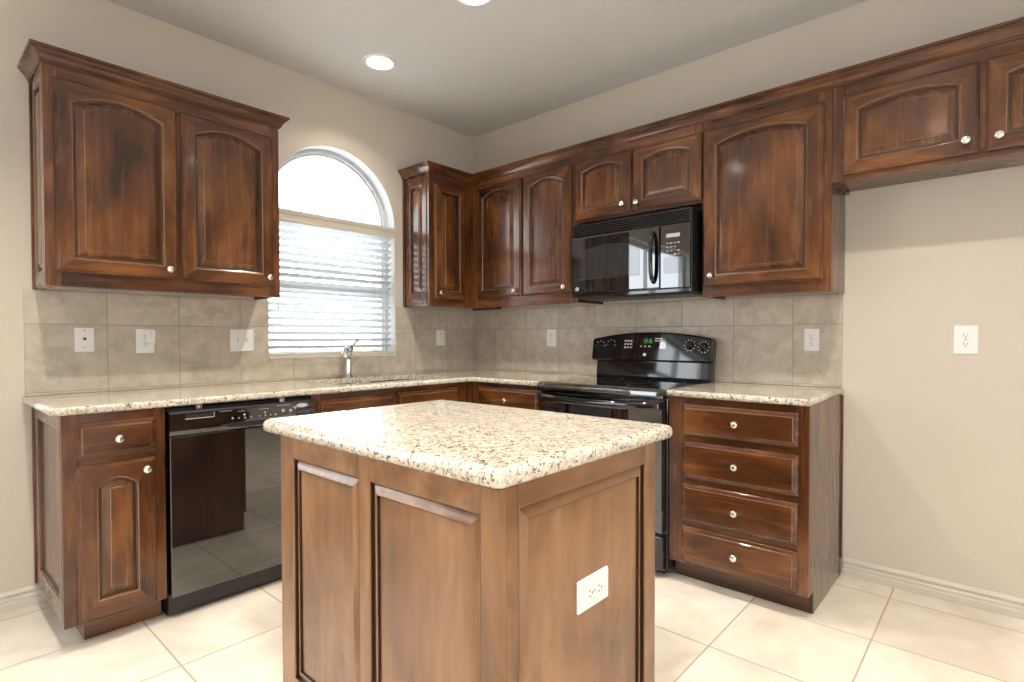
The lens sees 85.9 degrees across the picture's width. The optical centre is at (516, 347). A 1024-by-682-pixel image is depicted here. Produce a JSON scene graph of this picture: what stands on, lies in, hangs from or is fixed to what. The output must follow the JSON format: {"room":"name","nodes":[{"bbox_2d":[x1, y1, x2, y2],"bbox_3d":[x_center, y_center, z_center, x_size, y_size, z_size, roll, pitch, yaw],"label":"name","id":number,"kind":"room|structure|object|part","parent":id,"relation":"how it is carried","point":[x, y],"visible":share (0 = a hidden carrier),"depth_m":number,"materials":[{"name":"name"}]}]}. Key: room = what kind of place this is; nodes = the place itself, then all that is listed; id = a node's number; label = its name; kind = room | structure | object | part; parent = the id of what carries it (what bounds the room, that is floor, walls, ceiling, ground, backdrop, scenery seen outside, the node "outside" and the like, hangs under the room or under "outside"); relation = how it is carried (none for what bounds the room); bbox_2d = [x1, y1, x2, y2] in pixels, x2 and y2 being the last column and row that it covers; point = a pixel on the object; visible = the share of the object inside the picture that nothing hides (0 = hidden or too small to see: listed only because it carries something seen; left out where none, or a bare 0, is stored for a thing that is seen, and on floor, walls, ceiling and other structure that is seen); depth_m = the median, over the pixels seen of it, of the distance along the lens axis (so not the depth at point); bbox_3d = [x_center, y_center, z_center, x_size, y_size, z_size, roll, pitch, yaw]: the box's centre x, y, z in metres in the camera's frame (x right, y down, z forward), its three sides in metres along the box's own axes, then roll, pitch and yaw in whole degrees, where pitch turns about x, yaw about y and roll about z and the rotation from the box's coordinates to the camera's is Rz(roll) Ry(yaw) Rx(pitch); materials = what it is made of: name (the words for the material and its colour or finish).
{"room":"kitchen","nodes":[
{"label":"kitchen","id":0,"kind":"room"},
{"bbox_2d":[0,0,472,592],"bbox_3d":[-2.399,-0.246,2.080,0.001,2.754,6.200,1,1,41],"label":"wall","id":1,"kind":"structure","parent":0,"point":[388,140],"depth_m":2.61,"materials":[{"name":"beige paint"}]},
{"bbox_2d":[0,584,47,613],"bbox_3d":[-3.249,1.108,1.130,0.013,0.083,3.570,1,1,41],"label":"baseboard","id":2,"kind":"structure","parent":1,"relation":"attached to","point":[27,596],"depth_m":2.38,"materials":[{"name":"wood"}]},
{"bbox_2d":[74,327,94,351],"bbox_3d":[-1.988,-0.037,2.531,0.007,0.112,0.074,1,1,41],"label":"jack plate","id":3,"kind":"object","parent":1,"relation":"attached to","point":[84,339],"visible":1,"depth_m":2.53,"materials":[{"name":"white plastic"}]},
{"bbox_2d":[136,328,154,352],"bbox_3d":[-1.829,-0.035,2.709,0.009,0.122,0.078,1,1,41],"label":"wall outlet","id":4,"kind":"object","parent":1,"relation":"attached to","point":[141,346],"visible":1,"depth_m":2.70,"materials":[{"name":"white plastic"}]},
{"bbox_2d":[141,342,149,347],"bbox_3d":[-1.827,-0.015,2.708,0.003,0.029,0.034,1,1,41],"label":"socket","id":5,"kind":"object","parent":4,"relation":"attached to","point":[143,345],"depth_m":2.71,"materials":[{"name":"white"}]},
{"bbox_2d":[145,329,155,342],"bbox_3d":[-1.804,-0.056,2.709,0.027,0.068,0.042,1,1,41],"label":"night light","id":6,"kind":"object","parent":4,"relation":"attached to","point":[150,335],"visible":1,"depth_m":2.70,"materials":[{"name":"white plastic"}]},
{"bbox_2d":[17,38,289,299],"bbox_3d":[-1.669,-0.737,2.644,0.333,0.952,1.043,1,1,41],"label":"upper cabinet","id":7,"kind":"object","parent":1,"relation":"attached to","point":[141,182],"visible":1,"depth_m":2.45,"materials":[{"name":"brown wood"}]},
{"bbox_3d":[-2.000,-0.707,2.307,0.130,0.763,0.011,1,1,41],"label":"inset panel","id":8,"kind":"part","parent":7,"relation":"part of","materials":[{"name":"brown wood"}]},
{"bbox_3d":[-1.998,-0.702,2.309,0.242,0.895,0.020,1,1,41],"label":"panel","id":9,"kind":"part","parent":7,"relation":"part of","materials":[{"name":"brown wood"}]},
{"bbox_3d":[-1.724,-0.708,2.390,0.020,0.784,0.442,1,1,41],"label":"door","id":10,"kind":"part","parent":7,"relation":"part of","materials":[{"name":"brown wood"}]},
{"bbox_3d":[-1.721,-0.714,2.388,0.011,0.668,0.308,1,1,41],"label":"raised panel","id":11,"kind":"part","parent":7,"relation":"part of","materials":[{"name":"brown wood"}]},
{"bbox_3d":[-1.673,-1.183,2.638,0.326,0.060,1.043,1,1,41],"label":"crown molding","id":12,"kind":"part","parent":7,"relation":"part of","materials":[{"name":"brown wood"}]},
{"bbox_3d":[-1.585,-0.359,2.516,0.028,0.032,0.032,1,1,41],"label":"knob","id":13,"kind":"part","parent":7,"relation":"part of","materials":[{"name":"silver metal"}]},
{"bbox_3d":[-1.424,-0.711,2.729,0.020,0.776,0.430,1,1,41],"label":"door","id":14,"kind":"part","parent":7,"relation":"part of","materials":[{"name":"brown wood"}]},
{"bbox_3d":[-1.422,-0.717,2.727,0.011,0.660,0.296,1,1,41],"label":"raised panel","id":15,"kind":"part","parent":7,"relation":"part of","materials":[{"name":"brown wood"}]},
{"bbox_3d":[-1.282,-0.365,2.857,0.028,0.032,0.032,1,1,41],"label":"knob","id":16,"kind":"part","parent":7,"relation":"part of","materials":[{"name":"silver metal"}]},
{"bbox_2d":[230,329,253,350],"bbox_3d":[-1.521,-0.042,3.050,0.018,0.122,0.126,1,1,41],"label":"light switch","id":17,"kind":"object","parent":1,"relation":"attached to","point":[240,339],"visible":1,"depth_m":3.05,"materials":[{"name":"white plastic"}]},
{"bbox_2d":[23,289,473,395],"bbox_3d":[-1.239,-0.042,3.388,0.008,0.464,2.692,1,1,41],"label":"backsplash","id":18,"kind":"structure","parent":1,"relation":"attached to","point":[192,345],"depth_m":2.83,"materials":[{"name":"beige tile"}]},
{"bbox_2d":[269,149,395,358],"bbox_3d":[-1.240,-0.603,3.581,0.281,1.922,1.481,1,1,41],"label":"window","id":19,"kind":"structure","parent":1,"relation":"in","point":[339,160],"depth_m":3.75,"materials":[{"name":"grey plastic"}]},
{"bbox_3d":[-1.232,-0.375,3.579,0.052,0.072,0.809,1,1,41],"label":"meeting rail","id":20,"kind":"part","parent":19,"relation":"part of","materials":[{"name":"grey plastic"}]},
{"bbox_2d":[269,209,394,355],"bbox_3d":[-1.161,-0.386,3.516,0.077,0.860,0.869,1,1,41],"label":"window blind","id":21,"kind":"object","parent":19,"relation":"attached to","point":[288,218],"visible":0.82,"depth_m":3.49,"materials":[{"name":"beige"}]},
{"bbox_3d":[-1.364,-0.365,3.298,0.062,0.792,0.002,1,1,41],"label":"ladder cord","id":22,"kind":"part","parent":21,"relation":"part of","materials":[{"name":"fabric"}]},
{"bbox_3d":[-1.166,0.035,3.529,0.046,0.018,0.861,1,1,41],"label":"rail","id":23,"kind":"part","parent":21,"relation":"part of","materials":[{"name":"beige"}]},
{"bbox_3d":[-1.167,-0.370,3.521,0.062,0.792,0.002,1,1,41],"label":"ladder cord","id":24,"kind":"part","parent":21,"relation":"part of","materials":[{"name":"fabric"}]},
{"bbox_2d":[290,146,394,358],"bbox_3d":[-1.199,-0.603,3.545,0.150,1.322,0.881,1,1,41],"label":"trim","id":25,"kind":"structure","parent":1,"relation":"attached to","point":[371,176],"depth_m":3.83,"materials":[{"name":"white paint"}]},
{"bbox_2d":[436,330,444,344],"bbox_3d":[-0.571,-0.076,4.130,0.009,0.116,0.078,1,1,41],"label":"light switch","id":26,"kind":"object","parent":1,"relation":"attached to","point":[440,334],"visible":1,"depth_m":4.12,"materials":[{"name":"white plastic"}]},
{"bbox_2d":[398,160,497,310],"bbox_3d":[-0.464,-0.764,4.007,0.333,0.952,0.729,1,1,41],"label":"upper cabinet","id":27,"kind":"object","parent":1,"relation":"attached to","point":[437,199],"visible":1,"depth_m":3.80,"materials":[{"name":"brown wood"}]},
{"bbox_3d":[-0.689,-0.731,3.790,0.242,0.895,0.020,1,1,41],"label":"panel","id":28,"kind":"part","parent":27,"relation":"part of","materials":[{"name":"brown wood"}]},
{"bbox_3d":[-0.691,-0.736,3.788,0.116,0.713,0.011,1,1,41],"label":"inset panel","id":29,"kind":"part","parent":27,"relation":"part of","materials":[{"name":"brown wood"}]},
{"bbox_3d":[-0.561,-1.208,3.895,0.326,0.060,0.445,1,1,41],"label":"crown molding","id":30,"kind":"part","parent":27,"relation":"part of","materials":[{"name":"brown wood"}]},
{"bbox_3d":[-0.463,-0.723,3.816,0.020,0.773,0.276,1,1,41],"label":"door","id":31,"kind":"part","parent":27,"relation":"part of","materials":[{"name":"brown wood"}]},
{"bbox_3d":[-0.457,-0.758,3.853,0.020,0.945,0.422,1,1,41],"label":"frame","id":32,"kind":"part","parent":27,"relation":"part of","materials":[{"name":"brown wood"}]},
{"bbox_3d":[-0.461,-0.729,3.814,0.011,0.657,0.154,1,1,41],"label":"raised panel","id":33,"kind":"part","parent":27,"relation":"part of","materials":[{"name":"brown wood"}]},
{"bbox_2d":[107,0,867,137],"bbox_3d":[0.070,-1.587,-0.132,6.600,0.001,6.200,1,1,41],"label":"ceiling","id":34,"kind":"structure","parent":0,"point":[473,72],"depth_m":2.94,"materials":[{"name":"paint"}]},
{"bbox_2d":[362,53,396,70],"bbox_3d":[-0.791,-1.693,3.172,0.196,0.106,0.196,1,1,41],"label":"recessed light","id":35,"kind":"object","parent":34,"relation":"in","point":[381,62],"visible":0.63,"depth_m":3.22,"materials":[{"name":"white plastic"}]},
{"bbox_2d":[457,0,491,6],"bbox_3d":[-0.200,-1.683,2.543,0.196,0.106,0.196,1,1,41],"label":"recessed light","id":36,"kind":"object","parent":34,"relation":"in","point":[472,3],"visible":1,"depth_m":2.61,"materials":[{"name":"white plastic"}]},
{"bbox_2d":[0,565,1023,681],"bbox_3d":[0.075,1.167,-0.081,6.600,0.001,6.200,1,1,41],"label":"floor","id":37,"kind":"structure","parent":0,"point":[861,630],"depth_m":2.11,"materials":[{"name":"beige tile"}]},
{"bbox_2d":[31,407,166,639],"bbox_3d":[-1.758,0.683,2.313,0.653,0.882,0.338,1,1,41],"label":"base cabinet","id":38,"kind":"object","parent":37,"relation":"on","point":[99,479],"visible":0.88,"depth_m":2.13,"materials":[{"name":"brown wood"}]},
{"bbox_3d":[-1.877,0.637,2.214,0.560,0.786,0.020,1,1,41],"label":"panel","id":39,"kind":"part","parent":38,"relation":"part of","materials":[{"name":"brown wood"}]},
{"bbox_3d":[-1.875,0.627,2.216,0.414,0.634,0.001,1,1,41],"label":"inset panel","id":40,"kind":"part","parent":38,"relation":"part of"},
{"bbox_3d":[-1.539,0.347,2.121,0.020,0.133,0.254,1,1,41],"label":"drawer","id":41,"kind":"part","parent":38,"relation":"part of","materials":[{"name":"brown wood"}]},
{"bbox_3d":[-1.540,0.731,2.126,0.020,0.584,0.253,1,1,41],"label":"door","id":42,"kind":"part","parent":38,"relation":"part of","materials":[{"name":"brown wood"}]},
{"bbox_3d":[-1.538,0.726,2.124,0.011,0.442,0.111,1,1,41],"label":"raised panel","id":43,"kind":"part","parent":38,"relation":"part of","materials":[{"name":"brown wood"}]},
{"bbox_3d":[-1.520,0.347,2.105,0.028,0.032,0.032,1,1,41],"label":"knob","id":44,"kind":"part","parent":38,"relation":"part of","materials":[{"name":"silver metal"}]},
{"bbox_3d":[-1.460,0.480,2.175,0.028,0.032,0.032,1,1,41],"label":"knob","id":45,"kind":"part","parent":38,"relation":"part of","materials":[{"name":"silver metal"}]},
{"bbox_2d":[161,396,312,614],"bbox_3d":[-1.428,0.677,2.671,0.632,0.882,0.618,1,1,41],"label":"dishwasher","id":46,"kind":"object","parent":37,"relation":"on","point":[223,470],"visible":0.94,"depth_m":2.40,"materials":[{"name":"black plastic"}]},
{"bbox_3d":[-1.222,0.690,2.489,0.039,0.662,0.618,1,1,41],"label":"door panel","id":47,"kind":"part","parent":46,"relation":"part of","materials":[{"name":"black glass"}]},
{"bbox_3d":[-1.216,0.307,2.476,0.056,0.097,0.618,1,1,41],"label":"control panel","id":48,"kind":"part","parent":46,"relation":"part of","materials":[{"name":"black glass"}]},
{"bbox_2d":[309,381,471,413],"bbox_3d":[-0.856,0.663,3.333,0.652,0.882,1.116,1,1,41],"label":"base cabinet","id":49,"kind":"object","parent":37,"relation":"on","point":[462,391],"visible":0.23,"depth_m":3.06,"materials":[{"name":"brown wood"}]},
{"bbox_2d":[22,369,593,416],"bbox_3d":[-0.792,0.212,2.990,1.194,0.030,2.702,1,1,41],"label":"countertop","id":50,"kind":"structure","parent":49,"relation":"on","point":[112,401],"depth_m":2.68,"materials":[{"name":"beige stone"}]},
{"bbox_2d":[342,339,358,377],"bbox_3d":[-1.057,0.068,3.418,0.087,0.243,0.233,0,1,1],"label":"kitchen faucet","id":51,"kind":"object","parent":50,"relation":"on","point":[347,351],"visible":1,"depth_m":3.46,"materials":[{"name":"silver metal"}]},
{"bbox_3d":[-1.052,0.039,3.407,0.037,0.095,0.183,0,1,-11],"label":"spout","id":52,"kind":"part","parent":51,"relation":"part of","materials":[{"name":"silver metal"}]},
{"bbox_3d":[-1.051,-0.008,3.501,0.051,0.092,0.091,1,1,41],"label":"lever","id":53,"kind":"part","parent":51,"relation":"part of","materials":[{"name":"silver metal"}]},
{"bbox_2d":[338,379,414,384],"bbox_3d":[-0.833,0.318,3.377,0.424,0.193,0.804,1,1,41],"label":"sink","id":54,"kind":"object","parent":50,"relation":"in","point":[397,379],"visible":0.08,"depth_m":3.58,"materials":[{"name":"silver metal"}]},
{"bbox_2d":[338,382,365,384],"bbox_3d":[-0.968,0.321,3.225,0.424,0.193,0.399,1,1,41],"label":"basin","id":55,"kind":"object","parent":54,"relation":"in","point":[354,382],"depth_m":3.45,"materials":[{"name":"silver metal"}]},
{"bbox_2d":[368,379,414,382],"bbox_3d":[-0.699,0.315,3.528,0.424,0.193,0.399,1,1,41],"label":"basin","id":56,"kind":"object","parent":54,"relation":"in","point":[397,379],"depth_m":3.66,"materials":[{"name":"silver metal"}]},
{"bbox_3d":[-0.841,0.329,2.910,0.020,0.137,0.452,1,1,41],"label":"false drawer","id":57,"kind":"part","parent":49,"relation":"part of","materials":[{"name":"brown wood"}]},
{"bbox_3d":[-0.519,0.321,3.274,0.020,0.140,0.464,1,1,41],"label":"false drawer","id":58,"kind":"part","parent":49,"relation":"part of","materials":[{"name":"brown wood"}]},
{"bbox_2d":[281,436,654,681],"bbox_3d":[-0.155,0.699,1.604,0.901,0.872,0.652,1,1,41],"label":"kitchen island","id":59,"kind":"object","parent":37,"relation":"on","point":[391,572],"visible":0.84,"depth_m":1.30,"materials":[{"name":"brown wood"}]},
{"bbox_3d":[-0.519,0.647,1.498,0.341,0.650,0.012,1,1,41],"label":"panel molding","id":60,"kind":"part","parent":59,"relation":"part of","materials":[{"name":"brown wood"}]},
{"bbox_3d":[-0.518,0.647,1.499,0.272,0.581,0.001,1,1,41],"label":"inset panel","id":61,"kind":"part","parent":59,"relation":"part of","materials":[{"name":"wood"}]},
{"bbox_3d":[-0.213,0.651,1.227,0.384,0.650,0.012,1,1,41],"label":"panel molding","id":62,"kind":"part","parent":59,"relation":"part of","materials":[{"name":"brown wood"}]},
{"bbox_3d":[-0.212,0.651,1.228,0.315,0.581,0.001,1,1,41],"label":"inset panel","id":63,"kind":"part","parent":59,"relation":"part of","materials":[{"name":"wood"}]},
{"bbox_2d":[263,400,672,488],"bbox_3d":[-0.169,0.241,1.644,1.019,0.040,0.743,1,1,41],"label":"island countertop","id":64,"kind":"structure","parent":59,"relation":"on","point":[490,446],"depth_m":1.42,"materials":[{"name":"beige stone"}]},
{"bbox_3d":[0.171,0.644,1.301,0.012,0.660,0.516,1,1,41],"label":"panel molding","id":65,"kind":"part","parent":59,"relation":"part of","materials":[{"name":"brown wood"}]},
{"bbox_3d":[0.170,0.644,1.302,0.001,0.591,0.447,1,1,41],"label":"inset panel","id":66,"kind":"part","parent":59,"relation":"part of","materials":[{"name":"wood"}]},
{"bbox_2d":[577,566,607,614],"bbox_3d":[0.182,0.576,1.308,0.009,0.076,0.128,1,1,41],"label":"wall outlet","id":67,"kind":"object","parent":59,"relation":"attached to","point":[593,588],"visible":1,"depth_m":1.30,"materials":[{"name":"white plastic"}]},
{"bbox_2d":[586,585,593,600],"bbox_3d":[0.172,0.576,1.292,0.003,0.034,0.029,1,1,41],"label":"socket","id":68,"kind":"object","parent":67,"relation":"attached to","point":[589,588],"depth_m":1.29,"materials":[{"name":"white"}]},
{"bbox_2d":[596,579,602,594],"bbox_3d":[0.198,0.575,1.321,0.003,0.034,0.029,1,1,41],"label":"socket","id":69,"kind":"object","parent":67,"relation":"attached to","point":[599,582],"depth_m":1.32,"materials":[{"name":"white"}]},
{"bbox_2d":[472,382,543,409],"bbox_3d":[0.113,0.657,3.566,0.586,0.882,0.652,1,1,41],"label":"base cabinet","id":70,"kind":"object","parent":37,"relation":"on","point":[507,395],"visible":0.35,"depth_m":3.32,"materials":[{"name":"brown wood"}]},
{"bbox_2d":[537,332,716,573],"bbox_3d":[0.599,0.508,3.093,0.792,1.195,0.691,1,1,41],"label":"electric range","id":71,"kind":"object","parent":37,"relation":"on","point":[635,371],"visible":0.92,"depth_m":3.04,"materials":[{"name":"black metal"}]},
{"bbox_3d":[0.523,-0.015,3.506,0.048,0.048,0.037,1,1,41],"label":"control knob","id":72,"kind":"part","parent":71,"relation":"part of","materials":[{"name":"plastic"}]},
{"bbox_2d":[537,390,675,573],"bbox_3d":[0.600,0.655,3.089,0.764,0.901,0.682,1,1,41],"label":"oven","id":73,"kind":"object","parent":71,"relation":"in","point":[651,406],"depth_m":2.68,"materials":[{"name":"black"}]},
{"bbox_3d":[0.583,-0.020,3.454,0.048,0.048,0.037,1,1,41],"label":"control knob","id":74,"kind":"part","parent":71,"relation":"part of","materials":[{"name":"plastic"}]},
{"bbox_2d":[537,376,711,399],"bbox_3d":[0.599,0.215,3.080,0.766,0.049,0.593,1,1,41],"label":"cooktop","id":75,"kind":"object","parent":71,"relation":"in","point":[598,387],"depth_m":2.96,"materials":[{"name":"black glass"}]},
{"bbox_3d":[0.789,-0.031,3.292,0.222,0.073,0.013,1,1,41],"label":"display glass","id":76,"kind":"part","parent":71,"relation":"part of","materials":[{"name":"black"}]},
{"bbox_3d":[0.801,-0.003,3.313,0.792,0.182,0.078,1,1,41],"label":"control panel","id":77,"kind":"part","parent":71,"relation":"part of","materials":[{"name":"plastic"}]},
{"bbox_3d":[0.427,0.987,2.898,0.756,0.163,0.036,1,1,41],"label":"storage drawer","id":78,"kind":"part","parent":71,"relation":"part of","materials":[{"name":"metal"}]},
{"bbox_3d":[0.970,-0.013,3.111,0.048,0.048,0.037,1,1,41],"label":"control knob","id":79,"kind":"part","parent":71,"relation":"part of","materials":[{"name":"plastic"}]},
{"bbox_3d":[1.031,-0.004,3.056,0.048,0.048,0.037,1,1,41],"label":"control knob","id":80,"kind":"part","parent":71,"relation":"part of","materials":[{"name":"plastic"}]},
{"bbox_2d":[668,395,843,613],"bbox_3d":[1.147,0.672,2.652,0.621,0.882,0.653,1,1,41],"label":"base cabinet","id":81,"kind":"object","parent":37,"relation":"on","point":[756,489],"visible":0.99,"depth_m":2.42,"materials":[{"name":"brown wood"}]},
{"bbox_3d":[0.949,0.923,2.415,0.032,0.032,0.028,1,1,41],"label":"knob","id":82,"kind":"part","parent":81,"relation":"part of","materials":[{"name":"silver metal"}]},
{"bbox_3d":[0.949,0.728,2.411,0.032,0.032,0.028,1,1,41],"label":"knob","id":83,"kind":"part","parent":81,"relation":"part of","materials":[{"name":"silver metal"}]},
{"bbox_3d":[0.949,0.524,2.408,0.032,0.032,0.028,1,1,41],"label":"knob","id":84,"kind":"part","parent":81,"relation":"part of","materials":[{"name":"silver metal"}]},
{"bbox_3d":[0.948,0.337,2.404,0.032,0.032,0.028,1,1,41],"label":"knob","id":85,"kind":"part","parent":81,"relation":"part of","materials":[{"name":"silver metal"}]},
{"bbox_3d":[0.966,0.923,2.433,0.500,0.167,0.020,1,1,41],"label":"drawer","id":86,"kind":"part","parent":81,"relation":"part of","materials":[{"name":"brown wood"}]},
{"bbox_3d":[0.965,0.728,2.430,0.500,0.178,0.020,1,1,41],"label":"drawer","id":87,"kind":"part","parent":81,"relation":"part of","materials":[{"name":"brown wood"}]},
{"bbox_3d":[0.965,0.524,2.426,0.500,0.169,0.020,1,1,41],"label":"drawer","id":88,"kind":"part","parent":81,"relation":"part of","materials":[{"name":"brown wood"}]},
{"bbox_3d":[0.965,0.337,2.423,0.500,0.140,0.020,1,1,41],"label":"drawer","id":89,"kind":"part","parent":81,"relation":"part of","materials":[{"name":"brown wood"}]},
{"bbox_2d":[666,382,843,405],"bbox_3d":[1.153,0.215,2.654,0.624,0.030,0.628,1,1,41],"label":"countertop","id":90,"kind":"structure","parent":81,"relation":"on","point":[743,392],"depth_m":2.51,"materials":[{"name":"beige stone"}]},
{"bbox_3d":[1.391,0.674,2.483,0.016,0.882,0.582,1,1,41],"label":"panel","id":91,"kind":"part","parent":81,"relation":"part of","materials":[{"name":"brown wood"}]},
{"bbox_2d":[473,0,1023,598],"bbox_3d":[2.126,-0.257,2.216,6.600,2.754,0.001,1,1,41],"label":"wall","id":92,"kind":"structure","parent":0,"point":[933,446],"depth_m":2.50,"materials":[{"name":"beige paint"}]},
{"bbox_2d":[473,158,602,308],"bbox_3d":[0.105,-0.757,3.770,0.929,0.945,0.333,1,1,41],"label":"upper cabinet","id":93,"kind":"object","parent":92,"relation":"attached to","point":[523,222],"visible":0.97,"depth_m":3.63,"materials":[{"name":"brown wood"}]},
{"bbox_3d":[-0.129,-0.748,3.803,0.282,0.671,0.011,1,1,41],"label":"raised panel","id":94,"kind":"part","parent":93,"relation":"part of","materials":[{"name":"brown wood"}]},
{"bbox_3d":[-0.127,-0.742,3.805,0.416,0.787,0.020,1,1,41],"label":"door","id":95,"kind":"part","parent":93,"relation":"part of","materials":[{"name":"brown wood"}]},
{"bbox_3d":[0.187,-0.743,3.523,0.259,0.671,0.011,1,1,41],"label":"raised panel","id":96,"kind":"part","parent":93,"relation":"part of","materials":[{"name":"brown wood"}]},
{"bbox_3d":[0.189,-0.737,3.526,0.393,0.787,0.020,1,1,41],"label":"door","id":97,"kind":"part","parent":93,"relation":"part of","materials":[{"name":"brown wood"}]},
{"bbox_2d":[547,329,555,346],"bbox_3d":[0.242,-0.070,3.869,0.080,0.122,0.009,1,1,41],"label":"wall outlet","id":98,"kind":"object","parent":92,"relation":"attached to","point":[551,333],"visible":1,"depth_m":3.86,"materials":[{"name":"white plastic"}]},
{"bbox_2d":[574,123,702,224],"bbox_3d":[0.734,-0.989,3.208,0.815,0.463,0.333,1,1,41],"label":"upper cabinet","id":99,"kind":"object","parent":92,"relation":"attached to","point":[662,172],"visible":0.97,"depth_m":3.06,"materials":[{"name":"brown wood"}]},
{"bbox_3d":[0.498,-0.956,3.244,0.255,0.237,0.011,1,1,41],"label":"raised panel","id":100,"kind":"part","parent":99,"relation":"part of","materials":[{"name":"brown wood"}]},
{"bbox_3d":[0.500,-0.950,3.246,0.393,0.353,0.020,1,1,41],"label":"door","id":101,"kind":"part","parent":99,"relation":"part of","materials":[{"name":"brown wood"}]},
{"bbox_2d":[572,207,702,301],"bbox_3d":[0.708,-0.510,3.178,0.743,0.442,0.410,1,1,41],"label":"microwave","id":102,"kind":"object","parent":99,"relation":"attached to","point":[657,255],"visible":0.98,"depth_m":3.01,"materials":[{"name":"black plastic"}]},
{"bbox_3d":[0.549,-0.484,3.126,0.572,0.333,0.028,1,1,41],"label":"oven door","id":103,"kind":"part","parent":102,"relation":"part of","materials":[{"name":"black glass"}]},
{"bbox_3d":[0.617,-0.304,3.078,0.741,0.022,0.016,1,1,41],"label":"trim","id":104,"kind":"part","parent":102,"relation":"part of","materials":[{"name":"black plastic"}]},
{"bbox_3d":[0.718,-0.482,2.931,0.022,0.281,0.052,1,1,41],"label":"handle","id":105,"kind":"part","parent":102,"relation":"part of","materials":[{"name":"black plastic"}]},
{"bbox_3d":[0.831,-0.480,2.884,0.167,0.333,0.018,1,1,41],"label":"keypad panel","id":106,"kind":"part","parent":102,"relation":"part of","materials":[{"name":"black glass"}]},
{"bbox_3d":[0.803,-0.947,2.974,0.259,0.234,0.011,1,1,41],"label":"raised panel","id":107,"kind":"part","parent":99,"relation":"part of","materials":[{"name":"brown wood"}]},
{"bbox_3d":[0.805,-0.941,2.976,0.397,0.350,0.020,1,1,41],"label":"door","id":108,"kind":"part","parent":99,"relation":"part of","materials":[{"name":"brown wood"}]},
{"bbox_2d":[474,293,842,387],"bbox_3d":[0.621,-0.048,3.546,2.586,0.464,0.008,1,1,41],"label":"backsplash","id":109,"kind":"structure","parent":92,"relation":"attached to","point":[760,340],"depth_m":3.14,"materials":[{"name":"beige tile"}]},
{"bbox_2d":[702,89,845,299],"bbox_3d":[1.263,-0.738,2.745,0.594,0.951,0.333,1,1,41],"label":"upper cabinet","id":110,"kind":"object","parent":92,"relation":"attached to","point":[774,212],"visible":0.94,"depth_m":2.62,"materials":[{"name":"brown wood"}]},
{"bbox_3d":[0.981,-0.368,2.799,0.032,0.032,0.028,1,1,41],"label":"knob","id":111,"kind":"part","parent":110,"relation":"part of","materials":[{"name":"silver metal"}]},
{"bbox_3d":[1.168,-0.716,2.656,0.401,0.681,0.011,1,1,41],"label":"raised panel","id":112,"kind":"part","parent":110,"relation":"part of","materials":[{"name":"brown wood"}]},
{"bbox_2d":[804,329,818,350],"bbox_3d":[1.483,-0.040,2.772,0.068,0.112,0.009,1,1,41],"label":"wall outlet","id":113,"kind":"object","parent":92,"relation":"attached to","point":[811,336],"visible":1,"depth_m":2.77,"materials":[{"name":"white plastic"}]},
{"bbox_2d":[808,341,814,346],"bbox_3d":[1.481,-0.020,2.770,0.034,0.029,0.003,1,1,41],"label":"socket","id":114,"kind":"object","parent":113,"relation":"attached to","point":[810,343],"depth_m":2.77,"materials":[{"name":"white"}]},
{"bbox_2d":[808,333,814,338],"bbox_3d":[1.481,-0.059,2.769,0.034,0.029,0.003,1,1,41],"label":"socket","id":115,"kind":"object","parent":113,"relation":"attached to","point":[810,335],"depth_m":2.77,"materials":[{"name":"white"}]},
{"bbox_2d":[832,38,1023,194],"bbox_3d":[1.877,-0.968,2.197,1.045,0.473,0.333,1,1,41],"label":"upper cabinet","id":116,"kind":"object","parent":92,"relation":"attached to","point":[961,114],"visible":0.98,"depth_m":2.23,"materials":[{"name":"brown wood"}]},
{"bbox_2d":[472,17,1023,184],"bbox_3d":[1.030,-1.194,2.947,3.396,0.060,0.326,1,1,41],"label":"crown molding","id":117,"kind":"structure","parent":116,"relation":"attached to","point":[1011,30],"depth_m":2.55,"materials":[{"name":"brown wood"}]},
{"bbox_3d":[1.603,-0.935,2.267,0.327,0.230,0.011,1,1,41],"label":"raised panel","id":118,"kind":"part","parent":116,"relation":"part of","materials":[{"name":"brown wood"}]},
{"bbox_3d":[1.605,-0.929,2.269,0.461,0.346,0.020,1,1,41],"label":"door","id":119,"kind":"part","parent":116,"relation":"part of","materials":[{"name":"brown wood"}]},
{"bbox_3d":[1.733,-0.802,2.125,0.032,0.032,0.028,1,1,41],"label":"knob","id":120,"kind":"part","parent":116,"relation":"part of","materials":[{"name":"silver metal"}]},
{"bbox_3d":[1.806,-0.797,2.060,0.032,0.032,0.028,1,1,41],"label":"knob","id":121,"kind":"part","parent":116,"relation":"part of","materials":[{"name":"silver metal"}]},
{"bbox_3d":[1.968,-0.924,1.947,0.466,0.350,0.020,1,1,41],"label":"door","id":122,"kind":"part","parent":116,"relation":"part of","materials":[{"name":"brown wood"}]},
{"bbox_3d":[1.966,-0.930,1.945,0.332,0.234,0.011,1,1,41],"label":"raised panel","id":123,"kind":"part","parent":116,"relation":"part of","materials":[{"name":"brown wood"}]},
{"bbox_2d":[843,557,1023,619],"bbox_3d":[3.091,1.092,1.380,3.979,0.083,0.013,1,1,41],"label":"baseboard","id":124,"kind":"structure","parent":92,"relation":"attached to","point":[1012,606],"depth_m":2.45,"materials":[{"name":"wood"}]},
{"bbox_2d":[953,325,978,353],"bbox_3d":[1.940,-0.035,2.379,0.085,0.126,0.009,1,1,41],"label":"wall outlet","id":125,"kind":"object","parent":92,"relation":"attached to","point":[965,337],"visible":1,"depth_m":2.38,"materials":[{"name":"white plastic"}]},
{"bbox_2d":[960,341,970,347],"bbox_3d":[1.938,-0.015,2.377,0.034,0.029,0.003,1,1,41],"label":"socket","id":126,"kind":"object","parent":125,"relation":"attached to","point":[963,344],"depth_m":2.38,"materials":[{"name":"white"}]},
{"bbox_2d":[961,332,970,338],"bbox_3d":[1.938,-0.054,2.377,0.034,0.029,0.003,1,1,41],"label":"socket","id":127,"kind":"object","parent":125,"relation":"attached to","point":[964,335],"depth_m":2.38,"materials":[{"name":"white"}]}
]}

